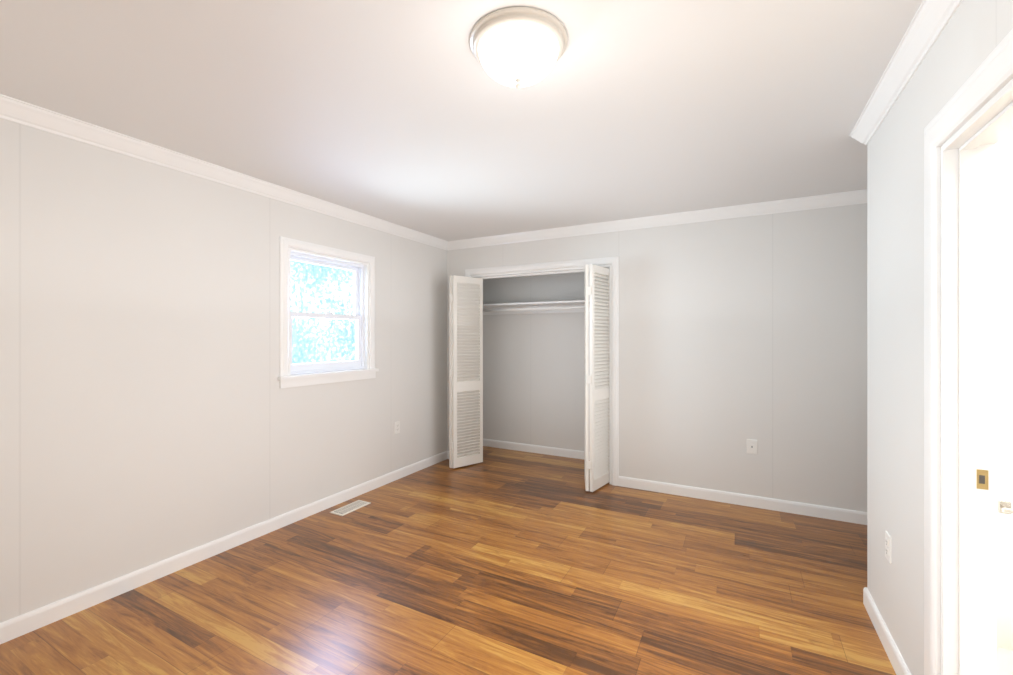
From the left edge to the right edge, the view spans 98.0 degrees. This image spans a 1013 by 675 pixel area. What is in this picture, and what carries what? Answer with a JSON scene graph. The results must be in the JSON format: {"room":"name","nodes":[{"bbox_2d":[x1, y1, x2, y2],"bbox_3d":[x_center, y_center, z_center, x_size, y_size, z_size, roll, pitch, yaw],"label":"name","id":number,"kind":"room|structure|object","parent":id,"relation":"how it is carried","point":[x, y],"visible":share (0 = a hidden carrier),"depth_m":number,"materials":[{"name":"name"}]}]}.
{"room":"empty bedroom","nodes":[
{"label":"empty bedroom","id":0,"kind":"room"},
{"bbox_2d":[0,118,477,622],"bbox_3d":[-1.662,0.150,3.279,0.150,2.440,5.535,0,0,28],"label":"wall","id":1,"kind":"structure","parent":0,"point":[151,412],"depth_m":2.52,"materials":[{"name":"paint"}]},
{"bbox_2d":[0,94,447,249],"bbox_3d":[-1.750,-1.028,2.887,0.062,0.085,4.560,0,0,28],"label":"crown molding","id":2,"kind":"structure","parent":1,"relation":"attached to","point":[11,109],"depth_m":2.56,"materials":[{"name":"white wood"}]},
{"bbox_2d":[0,451,448,643],"bbox_3d":[-1.754,1.325,2.931,0.014,0.090,4.635,0,0,28],"label":"baseboard","id":3,"kind":"structure","parent":1,"relation":"attached to","point":[23,624],"depth_m":2.58,"materials":[{"name":"white wood"}]},
{"bbox_2d":[277,236,378,387],"bbox_3d":[-1.465,-0.182,3.607,0.190,1.096,0.966,0,0,28],"label":"window","id":4,"kind":"structure","parent":1,"relation":"in","point":[361,366],"depth_m":3.60,"materials":[{"name":"white wood"}]},
{"bbox_2d":[394,421,399,433],"bbox_3d":[-1.055,0.870,4.254,0.009,0.116,0.072,0,0,28],"label":"electrical outlet","id":5,"kind":"object","parent":1,"relation":"attached to","point":[396,427],"visible":1,"depth_m":4.25,"materials":[{"name":"white plastic"}]},
{"bbox_2d":[0,446,895,674],"bbox_3d":[0.458,1.420,2.154,4.950,0.100,5.535,0,0,28],"label":"floor","id":6,"kind":"structure","parent":0,"point":[498,561],"depth_m":2.34,"materials":[{"name":"laminate"}]},
{"bbox_2d":[330,500,369,515],"bbox_3d":[-1.252,1.366,3.540,0.140,0.008,0.300,0,0,28],"label":"floor vent","id":7,"kind":"object","parent":6,"relation":"in","point":[349,508],"visible":1,"depth_m":3.53,"materials":[{"name":"white metal"}]},
{"bbox_2d":[0,0,922,240],"bbox_3d":[0.458,-1.120,2.154,4.950,0.100,5.535,0,0,28],"label":"ceiling","id":8,"kind":"structure","parent":0,"point":[412,115],"depth_m":1.95,"materials":[{"name":"white paint"}]},
{"bbox_2d":[469,7,567,88],"bbox_3d":[0.043,-0.986,1.596,0.354,0.166,0.354,0,0,28],"label":"ceiling light","id":9,"kind":"object","parent":8,"relation":"attached to","point":[518,47],"visible":1,"depth_m":1.50,"materials":[{"name":"beige glass"}]},
{"bbox_2d":[483,272,605,451],"bbox_3d":[0.509,0.150,4.864,2.200,2.440,0.700,0,0,28],"label":"wall","id":10,"kind":"structure","parent":0,"point":[533,379],"depth_m":5.23,"materials":[{"name":"paint"}]},
{"bbox_2d":[483,300,589,314],"bbox_3d":[0.507,-0.340,4.966,2.098,0.109,0.319,0,0,28],"label":"closet shelf","id":11,"kind":"object","parent":10,"relation":"attached to","point":[537,304],"visible":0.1,"depth_m":5.12,"materials":[{"name":"white wood"}]},
{"bbox_2d":[483,306,589,311],"bbox_3d":[0.446,-0.320,4.852,2.058,0.032,0.032,0,0,28],"label":"hanging rail","id":12,"kind":"object","parent":11,"relation":"attached to","point":[536,308],"visible":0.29,"depth_m":4.90,"materials":[{"name":"white metal"}]},
{"bbox_2d":[483,439,589,459],"bbox_3d":[0.578,1.325,5.101,2.100,0.090,0.014,0,0,28],"label":"baseboard","id":13,"kind":"structure","parent":10,"relation":"attached to","point":[554,451],"depth_m":5.22,"materials":[{"name":"white wood"}]},
{"bbox_2d":[447,203,866,511],"bbox_3d":[1.426,0.150,3.925,4.700,2.440,0.100,0,0,28],"label":"wall","id":14,"kind":"structure","parent":0,"point":[735,334],"depth_m":3.60,"materials":[{"name":"paint"}]},
{"bbox_2d":[465,256,618,485],"bbox_3d":[0.313,0.310,4.506,1.690,2.120,0.118,0,0,28],"label":"door frame","id":15,"kind":"structure","parent":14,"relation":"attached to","point":[537,272],"depth_m":4.11,"materials":[{"name":"white wood"}]},
{"bbox_2d":[449,275,482,467],"bbox_3d":[-0.425,0.356,4.697,0.206,2.000,0.378,0,0,28],"label":"closet door","id":16,"kind":"structure","parent":15,"relation":"attached to","point":[465,367],"depth_m":4.66,"materials":[{"name":"white wood"}]},
{"bbox_2d":[584,264,608,491],"bbox_3d":[0.788,0.356,4.049,0.256,2.000,0.383,0,0,28],"label":"closet door","id":17,"kind":"structure","parent":15,"relation":"attached to","point":[597,380],"depth_m":3.95,"materials":[{"name":"white wood"}]},
{"bbox_2d":[448,189,866,249],"bbox_3d":[1.388,-1.028,3.853,4.700,0.085,0.062,0,0,28],"label":"crown molding","id":18,"kind":"structure","parent":14,"relation":"attached to","point":[858,196],"depth_m":3.79,"materials":[{"name":"white wood"}]},
{"bbox_2d":[619,476,866,524],"bbox_3d":[2.256,1.325,3.419,2.760,0.090,0.014,0,0,28],"label":"baseboard","id":19,"kind":"structure","parent":14,"relation":"attached to","point":[839,514],"depth_m":3.56,"materials":[{"name":"white wood"}]},
{"bbox_2d":[747,439,756,453],"bbox_3d":[1.988,0.885,3.564,0.075,0.116,0.009,0,0,28],"label":"electrical outlet","id":20,"kind":"object","parent":14,"relation":"attached to","point":[751,446],"visible":1,"depth_m":3.56,"materials":[{"name":"white plastic"}]},
{"bbox_2d":[867,0,1012,674],"bbox_3d":[1.100,0.150,0.718,0.120,2.440,3.400,0,0,28],"label":"wall","id":21,"kind":"structure","parent":0,"point":[973,34],"depth_m":1.75,"materials":[{"name":"paint"}]},
{"bbox_2d":[863,587,910,674],"bbox_3d":[1.642,1.325,1.883,0.014,0.090,0.816,0,0,28],"label":"baseboard","id":22,"kind":"structure","parent":21,"relation":"attached to","point":[893,653],"depth_m":1.93,"materials":[{"name":"white wood"}]},
{"bbox_2d":[885,531,891,563],"bbox_3d":[1.666,0.915,1.923,0.009,0.116,0.072,0,0,28],"label":"electrical outlet","id":23,"kind":"object","parent":21,"relation":"attached to","point":[888,546],"visible":1,"depth_m":1.91,"materials":[{"name":"white plastic"}]},
{"bbox_2d":[850,0,962,144],"bbox_3d":[1.055,-1.028,0.828,0.062,0.085,3.372,0,0,28],"label":"crown molding","id":24,"kind":"structure","parent":21,"relation":"attached to","point":[929,22],"depth_m":1.63,"materials":[{"name":"white wood"}]},
{"bbox_2d":[924,28,1012,674],"bbox_3d":[1.206,0.323,1.069,0.021,2.094,1.028,0,0,28],"label":"door frame","id":25,"kind":"structure","parent":21,"relation":"attached to","point":[990,77],"depth_m":1.43,"materials":[{"name":"white wood"}]},
{"bbox_2d":[941,79,1012,674],"bbox_3d":[1.269,0.377,1.036,0.122,1.986,0.812,0,0,28],"label":"door","id":26,"kind":"structure","parent":21,"relation":"in","point":[969,397],"depth_m":1.37,"materials":[{"name":"white wood"}]},
{"bbox_2d":[997,647,1012,674],"bbox_3d":[1.591,1.368,0.390,1.095,0.004,3.280,0,0,28],"label":"floor","id":27,"kind":"structure","parent":0,"point":[1004,661],"depth_m":1.85,"materials":[{"name":"white"}]},
{"bbox_2d":[997,131,1012,650],"bbox_3d":[2.396,0.150,1.887,1.075,2.440,0.120,0,0,28],"label":"wall","id":28,"kind":"structure","parent":0,"point":[1005,386],"depth_m":1.93,"materials":[{"name":"paint"}]},
{"bbox_2d":[998,500,1012,514],"bbox_3d":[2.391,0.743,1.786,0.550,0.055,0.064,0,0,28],"label":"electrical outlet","id":29,"kind":"object","parent":28,"relation":"attached to","point":[1004,507],"visible":1,"depth_m":1.92,"materials":[{"name":"white plastic"}]},
{"label":"outside","id":30,"kind":"structure","parent":0,"visible":0},
{"bbox_2d":[290,260,354,363],"bbox_3d":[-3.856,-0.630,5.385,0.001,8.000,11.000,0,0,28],"label":"window pane","id":31,"kind":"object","parent":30,"point":[325,273],"depth_m":7.06,"materials":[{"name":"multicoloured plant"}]}
]}

